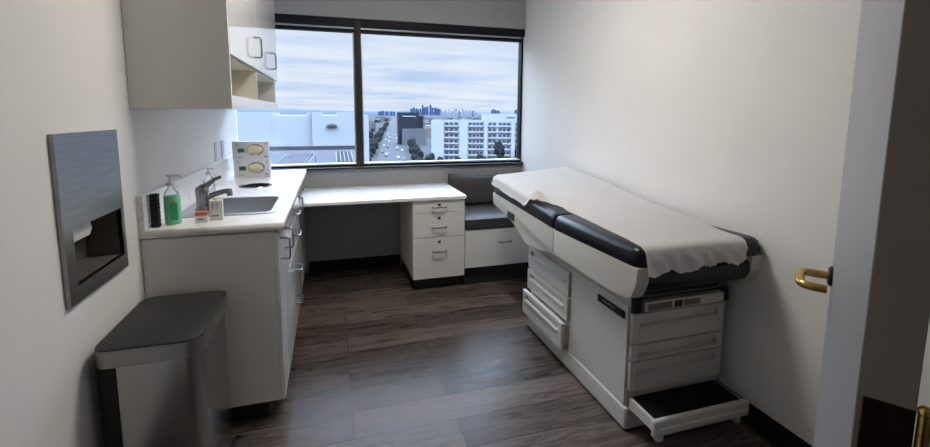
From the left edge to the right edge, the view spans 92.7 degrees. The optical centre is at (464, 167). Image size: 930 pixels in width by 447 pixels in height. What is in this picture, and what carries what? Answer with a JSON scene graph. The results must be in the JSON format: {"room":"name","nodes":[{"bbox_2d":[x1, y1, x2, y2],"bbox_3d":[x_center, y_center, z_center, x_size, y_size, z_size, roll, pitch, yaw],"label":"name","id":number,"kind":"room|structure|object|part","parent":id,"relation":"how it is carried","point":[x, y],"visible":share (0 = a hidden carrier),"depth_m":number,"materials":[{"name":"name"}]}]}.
{"room":"examination room","nodes":[
{"label":"examination room","id":0,"kind":"room"},
{"bbox_2d":[0,0,237,446],"bbox_3d":[-1.395,-0.156,1.815,0.150,2.600,3.750,-2,7,-17],"label":"wall","id":1,"kind":"structure","parent":0,"point":[63,62],"depth_m":1.23,"materials":[{"name":"white paint"}]},
{"bbox_2d":[47,129,128,308],"bbox_3d":[-1.227,0.134,1.394,0.114,0.494,0.376,-2,7,-17],"label":"dispenser","id":2,"kind":"object","parent":1,"relation":"attached to","point":[85,166],"visible":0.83,"depth_m":1.39,"materials":[{"name":"silver metal"}]},
{"bbox_2d":[73,222,91,241],"bbox_3d":[-1.215,0.198,1.356,0.060,0.056,0.150,-2,7,-17],"label":"paper towel","id":3,"kind":"object","parent":2,"relation":"hanging from","point":[80,232],"depth_m":1.38,"materials":[{"name":"white paper"}]},
{"bbox_2d":[135,155,233,230],"bbox_3d":[-1.543,0.065,2.639,0.024,0.138,1.910,-2,7,-17],"label":"backsplash","id":4,"kind":"structure","parent":1,"relation":"attached to","point":[186,186],"depth_m":2.22,"materials":[{"name":"white stone"}]},
{"bbox_2d":[121,0,278,110],"bbox_3d":[-1.334,-0.736,2.506,0.393,0.807,1.695,-2,7,-17],"label":"upper cabinet","id":5,"kind":"object","parent":1,"relation":"attached to","point":[180,54],"visible":1,"depth_m":1.74,"materials":[{"name":"white laminate"}]},
{"bbox_3d":[-1.353,-0.364,2.556,0.343,0.055,1.677,-2,7,-17],"label":"panel","id":6,"kind":"part","parent":5,"relation":"part of","materials":[{"name":"white laminate"}]},
{"bbox_3d":[-1.056,-0.793,2.088,0.018,0.583,0.716,-2,7,-17],"label":"door","id":7,"kind":"part","parent":5,"relation":"part of","materials":[{"name":"white laminate"}]},
{"bbox_2d":[230,57,274,81],"bbox_3d":[-1.358,-0.551,2.522,0.324,0.005,1.658,-2,7,-17],"label":"shelf","id":8,"kind":"object","parent":5,"relation":"attached to","point":[237,67],"depth_m":2.44,"materials":[{"name":"beige wood"}]},
{"bbox_3d":[-1.108,-0.645,2.378,0.039,0.115,0.010,-2,7,-17],"label":"handle","id":9,"kind":"part","parent":5,"relation":"part of","materials":[{"name":"silver metal"}]},
{"bbox_3d":[-1.297,-0.893,2.886,0.018,0.583,0.956,-2,7,-17],"label":"door","id":10,"kind":"part","parent":5,"relation":"part of","materials":[{"name":"white laminate"}]},
{"bbox_3d":[-1.298,-0.724,3.005,0.039,0.115,0.010,-2,7,-17],"label":"handle","id":11,"kind":"part","parent":5,"relation":"part of","materials":[{"name":"silver metal"}]},
{"bbox_2d":[214,142,218,160],"bbox_3d":[-1.644,-0.111,2.933,0.009,0.123,0.077,-2,7,-17],"label":"outlet plate","id":12,"kind":"object","parent":1,"relation":"attached to","point":[215,143],"visible":1,"depth_m":2.92,"materials":[{"name":"white plastic"}]},
{"bbox_2d":[221,140,225,157],"bbox_3d":[-1.701,-0.134,3.120,0.009,0.123,0.090,-2,7,-17],"label":"outlet plate","id":13,"kind":"object","parent":1,"relation":"attached to","point":[222,141],"visible":1,"depth_m":3.11,"materials":[{"name":"white plastic"}]},
{"bbox_2d":[273,0,525,28],"bbox_3d":[-0.647,-1.477,3.780,2.486,0.450,0.132,-2,7,-17],"label":"wall","id":14,"kind":"structure","parent":0,"point":[511,14],"depth_m":3.81,"materials":[{"name":"grey paint"}]},
{"bbox_2d":[302,164,521,273],"bbox_3d":[-0.660,0.435,4.022,2.486,0.895,0.120,-2,7,-17],"label":"wall","id":15,"kind":"structure","parent":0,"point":[332,232],"depth_m":3.88,"materials":[{"name":"grey paint"}]},
{"bbox_2d":[309,254,399,273],"bbox_3d":[-0.963,0.845,3.914,0.780,0.105,0.008,-2,7,-17],"label":"baseboard","id":16,"kind":"structure","parent":15,"relation":"attached to","point":[386,260],"depth_m":3.90,"materials":[{"name":"black rubber"}]},
{"bbox_2d":[236,13,524,170],"bbox_3d":[-0.647,-0.629,3.869,2.486,1.255,0.145,-2,7,-17],"label":"window","id":17,"kind":"structure","parent":15,"relation":"attached to","point":[357,27],"depth_m":3.81,"materials":[{"name":"black"}]},
{"bbox_3d":[-0.651,-0.016,3.944,2.486,0.020,0.145,-2,7,-17],"label":"sill","id":18,"kind":"part","parent":17,"relation":"part of","materials":[{"name":"black"}]},
{"bbox_3d":[-0.649,-1.202,3.812,2.484,0.104,0.115,-2,7,-17],"label":"head rail","id":19,"kind":"part","parent":17,"relation":"part of","materials":[{"name":"black metal"}]},
{"bbox_3d":[-0.196,-0.624,4.066,1.470,1.118,0.006,-2,7,-17],"label":"pane","id":20,"kind":"part","parent":17,"relation":"part of","materials":[{"name":"clear glass"}]},
{"bbox_2d":[232,265,775,446],"bbox_3d":[-0.141,1.135,2.357,2.786,0.080,3.750,-2,7,-17],"label":"floor","id":21,"kind":"structure","parent":0,"point":[378,360],"depth_m":2.29,"materials":[{"name":"brown wood"}]},
{"bbox_2d":[94,290,250,446],"bbox_3d":[-1.018,0.847,1.613,0.353,0.664,0.420,-2,7,-17],"label":"trash can","id":22,"kind":"object","parent":21,"relation":"on","point":[163,374],"visible":1,"depth_m":1.43,"materials":[{"name":"silver metal"}]},
{"bbox_3d":[-1.156,0.883,1.573,0.052,0.600,0.384,-2,7,-17],"label":"panel","id":23,"kind":"part","parent":22,"relation":"part of","materials":[{"name":"black plastic"}]},
{"bbox_3d":[-1.043,0.523,1.565,0.294,0.008,0.418,-2,7,-17],"label":"lid","id":24,"kind":"part","parent":22,"relation":"part of","materials":[{"name":"black plastic"}]},
{"bbox_2d":[141,203,304,421],"bbox_3d":[-1.154,0.654,2.320,0.548,0.870,0.921,-2,7,-17],"label":"base cabinet","id":25,"kind":"object","parent":21,"relation":"on","point":[257,272],"visible":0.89,"depth_m":1.90,"materials":[{"name":"white laminate"}]},
{"bbox_2d":[135,155,306,238],"bbox_3d":[-1.301,0.074,2.713,0.530,0.171,1.910,-2,7,-17],"label":"countertop","id":26,"kind":"structure","parent":25,"relation":"on","point":[288,183],"depth_m":2.10,"materials":[{"name":"white stone"}]},
{"bbox_2d":[149,193,161,227],"bbox_3d":[-1.253,0.172,1.793,0.030,0.136,0.028,-2,7,-17],"label":"block","id":27,"kind":"object","parent":26,"relation":"on","point":[155,211],"visible":1,"depth_m":1.78,"materials":[{"name":"black plastic"}]},
{"bbox_2d":[163,174,183,224],"bbox_3d":[-1.208,0.128,1.841,0.080,0.210,0.052,-2,7,-17],"label":"soap bottle","id":28,"kind":"object","parent":26,"relation":"on","point":[172,204],"visible":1,"depth_m":1.83,"materials":[{"name":"green plastic"}]},
{"bbox_2d":[195,210,208,222],"bbox_3d":[-1.116,0.207,1.882,0.047,0.046,0.034,-2,7,-17],"label":"carton","id":29,"kind":"object","parent":26,"relation":"on","point":[200,216],"visible":1,"depth_m":1.87,"materials":[{"name":"orange"}]},
{"bbox_3d":[-1.116,0.192,1.880,0.044,0.016,0.030,-2,8,-21],"label":"lid","id":30,"kind":"part","parent":29,"relation":"part of","materials":[{"name":"orange cardboard"}]},
{"bbox_2d":[203,167,215,190],"bbox_3d":[-1.420,0.075,2.463,0.060,0.161,0.058,-2,7,-17],"label":"pump bottle","id":31,"kind":"object","parent":26,"relation":"on","point":[208,172],"visible":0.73,"depth_m":2.46,"materials":[{"name":"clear plastic"}]},
{"bbox_2d":[195,175,232,210],"bbox_3d":[-1.201,0.117,2.116,0.159,0.159,0.071,-2,7,-17],"label":"faucet","id":32,"kind":"object","parent":26,"relation":"on","point":[202,194],"visible":0.94,"depth_m":2.09,"materials":[{"name":"grey metal"}]},
{"bbox_3d":[-1.217,0.073,2.118,0.098,0.072,0.034,-5,9,-36],"label":"lever","id":33,"kind":"part","parent":32,"relation":"part of","materials":[{"name":"grey metal"}]},
{"bbox_3d":[-1.184,0.126,2.136,0.116,0.052,0.030,-4,8,-31],"label":"spout","id":34,"kind":"part","parent":32,"relation":"part of","materials":[{"name":"grey metal"}]},
{"bbox_2d":[209,198,223,220],"bbox_3d":[-1.079,0.177,1.924,0.053,0.094,0.041,-2,7,-17],"label":"carton","id":35,"kind":"object","parent":26,"relation":"on","point":[216,211],"visible":1,"depth_m":1.91,"materials":[{"name":"grey cardboard"}]},
{"bbox_2d":[181,195,283,217],"bbox_3d":[-1.151,0.267,2.231,0.420,0.166,0.470,-2,7,-17],"label":"sink","id":36,"kind":"object","parent":26,"relation":"in","point":[245,205],"visible":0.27,"depth_m":2.41,"materials":[{"name":"grey metal"}]},
{"bbox_2d":[208,196,278,214],"bbox_3d":[-1.117,0.266,2.242,0.302,0.164,0.410,-2,7,-17],"label":"basin","id":37,"kind":"object","parent":36,"relation":"in","point":[251,204],"depth_m":2.42,"materials":[{"name":"grey metal"}]},
{"bbox_2d":[233,158,270,177],"bbox_3d":[-1.532,0.000,3.200,0.236,0.128,0.096,-2,7,-17],"label":"glove box","id":38,"kind":"object","parent":26,"relation":"on","point":[257,167],"visible":1,"depth_m":3.17,"materials":[{"name":"grey cardboard"}]},
{"bbox_2d":[239,166,245,170],"bbox_3d":[-1.582,0.003,3.152,0.044,0.030,0.001,-2,7,-17],"label":"print","id":39,"kind":"object","parent":38,"relation":"attached to","point":[241,168],"depth_m":3.15,"materials":[{"name":"green"}]},
{"bbox_2d":[232,141,269,159],"bbox_3d":[-1.536,-0.127,3.186,0.238,0.128,0.097,-2,7,-17],"label":"glove box","id":40,"kind":"object","parent":38,"relation":"on","point":[241,150],"visible":1,"depth_m":3.15,"materials":[{"name":"grey cardboard"}]},
{"bbox_2d":[237,148,244,152],"bbox_3d":[-1.583,-0.124,3.134,0.044,0.030,0.002,-2,7,-17],"label":"print","id":41,"kind":"object","parent":40,"relation":"attached to","point":[239,150],"depth_m":3.13,"materials":[{"name":"green"}]},
{"bbox_2d":[238,183,271,187],"bbox_3d":[-1.332,0.165,2.827,0.198,0.116,0.198,-2,7,-17],"label":"chute","id":42,"kind":"object","parent":26,"relation":"in","point":[249,185],"visible":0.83,"depth_m":2.88,"materials":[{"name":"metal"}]},
{"bbox_3d":[-0.832,0.645,2.012,0.017,0.763,0.151,-2,7,-17],"label":"door","id":43,"kind":"part","parent":25,"relation":"part of","materials":[{"name":"white laminate"}]},
{"bbox_3d":[-0.799,0.356,1.976,0.043,0.105,0.010,-2,7,-17],"label":"handle","id":44,"kind":"part","parent":25,"relation":"part of","materials":[{"name":"silver metal"}]},
{"bbox_3d":[-0.891,0.621,2.206,0.017,0.763,0.252,-2,7,-17],"label":"door","id":45,"kind":"part","parent":25,"relation":"part of","materials":[{"name":"white laminate"}]},
{"bbox_3d":[-0.849,0.336,2.142,0.043,0.105,0.010,-2,7,-17],"label":"handle","id":46,"kind":"part","parent":25,"relation":"part of","materials":[{"name":"silver metal"}]},
{"bbox_3d":[-1.000,0.270,2.533,0.017,0.147,0.510,-2,7,-17],"label":"drawer","id":47,"kind":"part","parent":25,"relation":"part of","materials":[{"name":"white laminate"}]},
{"bbox_3d":[-1.000,0.418,2.552,0.017,0.145,0.510,-2,7,-17],"label":"drawer","id":48,"kind":"part","parent":25,"relation":"part of","materials":[{"name":"white laminate"}]},
{"bbox_3d":[-1.002,0.601,2.574,0.017,0.219,0.510,-2,7,-17],"label":"drawer","id":49,"kind":"part","parent":25,"relation":"part of","materials":[{"name":"white laminate"}]},
{"bbox_3d":[-1.003,0.834,2.603,0.017,0.243,0.510,-2,7,-17],"label":"drawer","id":50,"kind":"part","parent":25,"relation":"part of","materials":[{"name":"white laminate"}]},
{"bbox_3d":[-0.994,0.594,2.657,0.045,0.010,0.120,-2,7,-17],"label":"handle","id":51,"kind":"part","parent":25,"relation":"part of","materials":[{"name":"silver metal"}]},
{"bbox_3d":[-0.995,0.792,2.681,0.045,0.010,0.120,-2,7,-17],"label":"handle","id":52,"kind":"part","parent":25,"relation":"part of","materials":[{"name":"silver metal"}]},
{"bbox_2d":[295,186,305,310],"bbox_3d":[-1.429,0.542,3.223,0.546,0.870,0.976,-2,7,-17],"label":"base cabinet","id":53,"kind":"object","parent":21,"relation":"on","point":[300,219],"visible":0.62,"depth_m":3.12,"materials":[{"name":"white laminate"}]},
{"bbox_3d":[-1.119,0.527,2.961,0.017,0.763,0.305,-2,7,-17],"label":"door","id":54,"kind":"part","parent":53,"relation":"part of","materials":[{"name":"white laminate"}]},
{"bbox_2d":[400,199,464,289],"bbox_3d":[-0.286,0.562,3.718,0.410,0.722,0.679,-2,7,-17],"label":"drawer pedestal","id":55,"kind":"object","parent":21,"relation":"on","point":[431,231],"visible":0.92,"depth_m":3.44,"materials":[{"name":"white laminate"}]},
{"bbox_2d":[299,183,465,206],"bbox_3d":[-0.667,0.202,3.573,1.222,0.022,0.672,-2,7,-17],"label":"desk","id":56,"kind":"object","parent":55,"relation":"on","point":[326,196],"visible":0.96,"depth_m":3.46,"materials":[{"name":"white laminate"}]},
{"bbox_3d":[-0.203,0.694,3.453,0.408,0.325,0.018,-2,7,-17],"label":"drawer","id":57,"kind":"part","parent":55,"relation":"part of","materials":[{"name":"white laminate"}]},
{"bbox_3d":[-0.202,0.436,3.421,0.408,0.190,0.018,-2,7,-17],"label":"drawer","id":58,"kind":"part","parent":55,"relation":"part of","materials":[{"name":"white laminate"}]},
{"bbox_3d":[-0.201,0.289,3.403,0.408,0.099,0.018,-2,7,-17],"label":"drawer","id":59,"kind":"part","parent":55,"relation":"part of","materials":[{"name":"white laminate"}]},
{"bbox_2d":[461,226,529,284],"bbox_3d":[0.278,0.677,3.904,0.768,0.455,0.677,-2,7,-17],"label":"bench","id":60,"kind":"object","parent":21,"relation":"on","point":[494,254],"visible":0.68,"depth_m":3.59,"materials":[{"name":"white laminate"}]},
{"bbox_2d":[464,203,514,228],"bbox_3d":[0.275,0.398,3.889,0.746,0.100,0.632,-2,7,-17],"label":"seat cushion","id":61,"kind":"object","parent":60,"relation":"on","point":[477,216],"visible":0.33,"depth_m":3.58,"materials":[{"name":"grey leather"}]},
{"bbox_2d":[448,171,521,204],"bbox_3d":[0.195,0.182,4.085,0.705,0.278,0.144,-2,7,-17],"label":"cushion","id":62,"kind":"object","parent":61,"relation":"on","point":[478,189],"visible":0.42,"depth_m":4.00,"materials":[{"name":"grey leather"}]},
{"bbox_3d":[0.362,0.636,3.619,0.760,0.299,0.018,-2,7,-17],"label":"drawer","id":63,"kind":"part","parent":60,"relation":"part of","materials":[{"name":"white laminate"}]},
{"bbox_2d":[493,186,762,442],"bbox_3d":[0.742,0.611,2.570,0.638,0.916,1.678,-2,7,-17],"label":"exam table","id":64,"kind":"object","parent":21,"relation":"on","point":[646,349],"visible":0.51,"depth_m":1.98,"materials":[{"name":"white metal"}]},
{"bbox_3d":[0.301,0.315,2.909,0.003,0.056,0.120,-2,7,-17],"label":"slot frame","id":65,"kind":"part","parent":64,"relation":"part of","materials":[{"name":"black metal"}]},
{"bbox_3d":[0.445,0.871,2.600,0.028,0.146,0.494,-2,7,-17],"label":"drawer","id":66,"kind":"part","parent":64,"relation":"part of","materials":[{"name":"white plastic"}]},
{"bbox_3d":[0.475,0.726,2.591,0.028,0.124,0.494,-2,7,-17],"label":"drawer","id":67,"kind":"part","parent":64,"relation":"part of","materials":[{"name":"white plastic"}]},
{"bbox_3d":[0.480,0.587,2.575,0.028,0.136,0.494,-2,7,-17],"label":"drawer","id":68,"kind":"part","parent":64,"relation":"part of","materials":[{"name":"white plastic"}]},
{"bbox_3d":[0.629,0.784,2.131,0.008,0.451,0.468,-2,7,-17],"label":"panel","id":69,"kind":"part","parent":64,"relation":"part of","materials":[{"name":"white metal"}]},
{"bbox_3d":[0.656,0.620,1.997,0.008,0.035,0.200,-2,7,-17],"label":"grip plate","id":70,"kind":"part","parent":64,"relation":"part of","materials":[{"name":"black plastic"}]},
{"bbox_2d":[491,166,747,277],"bbox_3d":[0.724,0.205,2.529,0.615,0.221,1.653,-2,7,-17],"label":"paper","id":71,"kind":"object","parent":64,"relation":"on","point":[670,239],"visible":1,"depth_m":2.18,"materials":[{"name":"white paper"}]},
{"bbox_3d":[0.940,0.892,1.976,0.489,0.131,0.026,-2,7,-17],"label":"drawer","id":72,"kind":"part","parent":64,"relation":"part of","materials":[{"name":"white plastic"}]},
{"bbox_3d":[0.941,0.787,1.964,0.489,0.070,0.026,-2,7,-17],"label":"drawer","id":73,"kind":"part","parent":64,"relation":"part of","materials":[{"name":"white plastic"}]},
{"bbox_3d":[0.940,0.578,1.948,0.491,0.063,0.005,-2,7,-17],"label":"recess panel","id":74,"kind":"part","parent":64,"relation":"part of","materials":[{"name":"black"}]},
{"bbox_3d":[0.942,0.679,1.950,0.489,0.133,0.026,-2,7,-17],"label":"drawer","id":75,"kind":"part","parent":64,"relation":"part of","materials":[{"name":"white plastic"}]},
{"bbox_2d":[675,299,682,306],"bbox_3d":[0.919,0.582,1.906,0.040,0.030,0.003,-2,7,-17],"label":"switch","id":76,"kind":"object","parent":64,"relation":"attached to","point":[678,302],"depth_m":1.91,"materials":[{"name":"black plastic"}]},
{"bbox_2d":[629,381,740,429],"bbox_3d":[0.953,1.018,1.912,0.465,0.048,0.148,-2,7,-17],"label":"step stool","id":77,"kind":"object","parent":64,"relation":"on","point":[649,408],"depth_m":1.89,"materials":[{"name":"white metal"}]},
{"bbox_2d":[520,0,929,446],"bbox_3d":[1.129,-0.235,2.570,0.150,2.600,3.750,-2,7,-17],"label":"wall","id":78,"kind":"structure","parent":0,"point":[733,115],"depth_m":2.02,"materials":[{"name":"white paint"}]},
{"bbox_2d":[715,379,811,446],"bbox_3d":[1.156,1.051,2.339,0.008,0.105,2.990,-2,7,-17],"label":"baseboard","id":79,"kind":"structure","parent":78,"relation":"attached to","point":[770,429],"depth_m":1.88,"materials":[{"name":"black rubber"}]},
{"bbox_3d":[0.428,0.036,0.339,2.786,2.600,0.150,-2,7,-17],"label":"wall","id":80,"kind":"structure","parent":0,"visible":0},
{"bbox_2d":[795,0,929,446],"bbox_3d":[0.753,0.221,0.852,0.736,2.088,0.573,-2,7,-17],"label":"door","id":81,"kind":"structure","parent":80,"relation":"in","point":[878,279],"depth_m":0.51,"materials":[{"name":"grey paint"}]},
{"bbox_3d":[0.898,0.289,1.152,0.068,0.025,0.131,6,9,39],"label":"lever handle","id":82,"kind":"part","parent":81,"relation":"part of","materials":[{"name":"gold metal"}]},
{"label":"outside","id":83,"kind":"structure","parent":0,"visible":0},
{"bbox_2d":[280,114,480,161],"bbox_3d":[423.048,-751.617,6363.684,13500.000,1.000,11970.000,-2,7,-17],"label":"ground","id":84,"kind":"structure","parent":83,"point":[426,149],"depth_m":758.47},
{"bbox_2d":[236,112,312,145],"bbox_3d":[-56.150,-1.631,132.746,21.140,30.047,25.000,-2,7,-17],"label":"warehouse","id":85,"kind":"structure","parent":84,"relation":"on","point":[275,128],"depth_m":120.04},
{"bbox_2d":[269,145,354,163],"bbox_3d":[-20.128,11.582,49.547,18.600,24.600,49.000,-2,7,-17],"label":"building","id":86,"kind":"structure","parent":84,"relation":"on","point":[324,154],"depth_m":68.38,"materials":[{"name":"grey concrete"}]},
{"bbox_2d":[275,154,316,163],"bbox_3d":[-14.701,0.089,38.704,3.163,2.130,6.160,-2,7,-17],"label":"solar array","id":87,"kind":"object","parent":86,"relation":"on","point":[289,158],"visible":0.56,"depth_m":38.59,"materials":[{"name":"grey metal"}]},
{"bbox_3d":[-15.714,-0.777,38.289,0.310,0.300,6.054,-1,7,-11],"label":"solar panel","id":88,"kind":"part","parent":87,"relation":"part of","materials":[{"name":"glass"}]},
{"bbox_3d":[-15.376,-0.788,38.390,0.310,0.300,6.054,-1,7,-11],"label":"solar panel","id":89,"kind":"part","parent":87,"relation":"part of","materials":[{"name":"glass"}]},
{"bbox_3d":[-15.037,-0.798,38.491,0.310,0.300,6.054,-1,7,-11],"label":"solar panel","id":90,"kind":"part","parent":87,"relation":"part of","materials":[{"name":"glass"}]},
{"bbox_3d":[-14.699,-0.809,38.592,0.310,0.300,6.054,-1,7,-11],"label":"solar panel","id":91,"kind":"part","parent":87,"relation":"part of","materials":[{"name":"blue glass"}]},
{"bbox_3d":[-14.360,-0.819,38.693,0.310,0.300,6.054,-1,7,-11],"label":"solar panel","id":92,"kind":"part","parent":87,"relation":"part of","materials":[{"name":"blue glass"}]},
{"bbox_3d":[-14.022,-0.830,38.795,0.310,0.300,6.054,-1,7,-11],"label":"solar panel","id":93,"kind":"part","parent":87,"relation":"part of","materials":[{"name":"blue glass"}]},
{"bbox_3d":[-13.683,-0.840,38.896,0.310,0.300,6.054,-1,7,-11],"label":"solar panel","id":94,"kind":"part","parent":87,"relation":"part of","materials":[{"name":"blue glass"}]},
{"bbox_2d":[335,152,353,162],"bbox_3d":[-10.809,-0.096,39.859,1.505,2.260,6.160,-2,7,-17],"label":"solar array","id":95,"kind":"object","parent":86,"relation":"on","point":[341,157],"visible":0.48,"depth_m":39.57,"materials":[{"name":"grey metal"}]},
{"bbox_3d":[-11.298,-0.969,39.602,0.301,0.450,6.000,-2,7,-17],"label":"solar panel","id":96,"kind":"part","parent":95,"relation":"part of","materials":[{"name":"glass"}]},
{"bbox_3d":[-10.971,-0.979,39.700,0.300,0.450,6.000,-2,7,-17],"label":"solar panel","id":97,"kind":"part","parent":95,"relation":"part of","materials":[{"name":"glass"}]},
{"bbox_3d":[-10.644,-0.989,39.798,0.301,0.450,6.000,-2,7,-17],"label":"solar panel","id":98,"kind":"part","parent":95,"relation":"part of","materials":[{"name":"glass"}]},
{"bbox_3d":[-10.317,-1.000,39.895,0.301,0.450,6.000,-2,7,-17],"label":"solar panel","id":99,"kind":"part","parent":95,"relation":"part of","materials":[{"name":"glass"}]},
{"bbox_2d":[311,112,368,161],"bbox_3d":[-37.893,-1.914,135.503,15.164,30.143,26.200,-2,7,-17],"label":"warehouse","id":100,"kind":"structure","parent":84,"relation":"on","point":[339,129],"depth_m":122.67,"materials":[{"name":"grey concrete"}]},
{"bbox_2d":[369,131,373,137],"bbox_3d":[-108.966,-37.169,497.649,13.099,10.678,10.446,4,8,25],"label":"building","id":101,"kind":"structure","parent":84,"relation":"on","point":[371,135],"depth_m":494.27,"materials":[{"name":"green"}]},
{"bbox_2d":[369,123,375,131],"bbox_3d":[-147.591,-63.156,692.947,16.746,13.990,15.174,-1,7,-9],"label":"building","id":102,"kind":"structure","parent":84,"relation":"on","point":[373,125],"depth_m":686.06,"materials":[{"name":"grey"}]},
{"bbox_2d":[236,110,513,114],"bbox_3d":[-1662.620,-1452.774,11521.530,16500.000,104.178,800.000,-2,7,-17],"label":"hills","id":103,"kind":"structure","parent":84,"relation":"on","point":[279,111],"depth_m":8883.94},
{"bbox_2d":[376,118,407,161],"bbox_3d":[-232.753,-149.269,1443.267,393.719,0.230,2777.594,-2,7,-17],"label":"road","id":104,"kind":"structure","parent":84,"relation":"on","point":[391,150],"depth_m":373.41,"materials":[{"name":"grey asphalt"}]},
{"bbox_2d":[397,112,426,144],"bbox_3d":[-51.154,-37.780,423.856,25.024,30.600,20.000,-2,7,-17],"label":"office building","id":105,"kind":"structure","parent":84,"relation":"on","point":[409,124],"depth_m":418.77,"materials":[{"name":"grey concrete"}]},
{"bbox_2d":[411,154,420,160],"bbox_3d":[-27.925,-4.702,254.784,7.207,6.607,6.425,2,7,14],"label":"tree","id":106,"kind":"object","parent":84,"relation":"on","point":[413,156],"visible":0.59,"depth_m":252.57,"materials":[{"name":"green plant"}]},
{"bbox_2d":[413,148,423,157],"bbox_3d":[-27.883,-7.275,264.764,6.530,9.277,6.272,0,7,-1],"label":"tree","id":107,"kind":"object","parent":84,"relation":"on","point":[418,151],"visible":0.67,"depth_m":262.95,"materials":[{"name":"green plant"}]},
{"bbox_2d":[425,128,430,137],"bbox_3d":[-40.198,-43.826,550.639,18.449,11.691,16.002,-1,7,-9],"label":"building","id":108,"kind":"structure","parent":84,"relation":"on","point":[428,129],"depth_m":542.32,"materials":[{"name":"grey concrete"}]},
{"bbox_2d":[425,153,434,159],"bbox_3d":[-18.872,-3.890,239.075,4.501,8.950,5.645,6,9,37],"label":"tree","id":109,"kind":"object","parent":84,"relation":"on","point":[431,156],"visible":0.63,"depth_m":237.39,"materials":[{"name":"green plant"}]},
{"bbox_2d":[429,105,431,114],"bbox_3d":[-502.687,-843.107,6444.679,27.238,150.118,27.238,-2,7,-17],"label":"skyscraper","id":110,"kind":"structure","parent":84,"relation":"on","point":[430,106],"depth_m":6434.90,"materials":[{"name":"blue glass"}]},
{"bbox_2d":[431,114,516,159],"bbox_3d":[17.246,-15.700,250.874,72.675,29.903,35.939,-2,7,-17],"label":"apartment block","id":111,"kind":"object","parent":84,"relation":"on","point":[450,139],"visible":0.65,"depth_m":243.43,"materials":[{"name":"white paint"}]},
{"bbox_2d":[477,154,486,158],"bbox_3d":[9.031,-3.583,240.145,5.231,8.399,5.322,-5,9,-36],"label":"tree","id":112,"kind":"object","parent":84,"relation":"on","point":[479,156],"visible":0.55,"depth_m":238.20,"materials":[{"name":"green plant"}]},
{"bbox_2d":[494,140,503,158],"bbox_3d":[18.352,-7.026,237.051,5.150,16.112,5.063,3,8,24],"label":"tree","id":113,"kind":"object","parent":84,"relation":"on","point":[498,146],"visible":0.9,"depth_m":235.22,"materials":[{"name":"green plant"}]}
]}

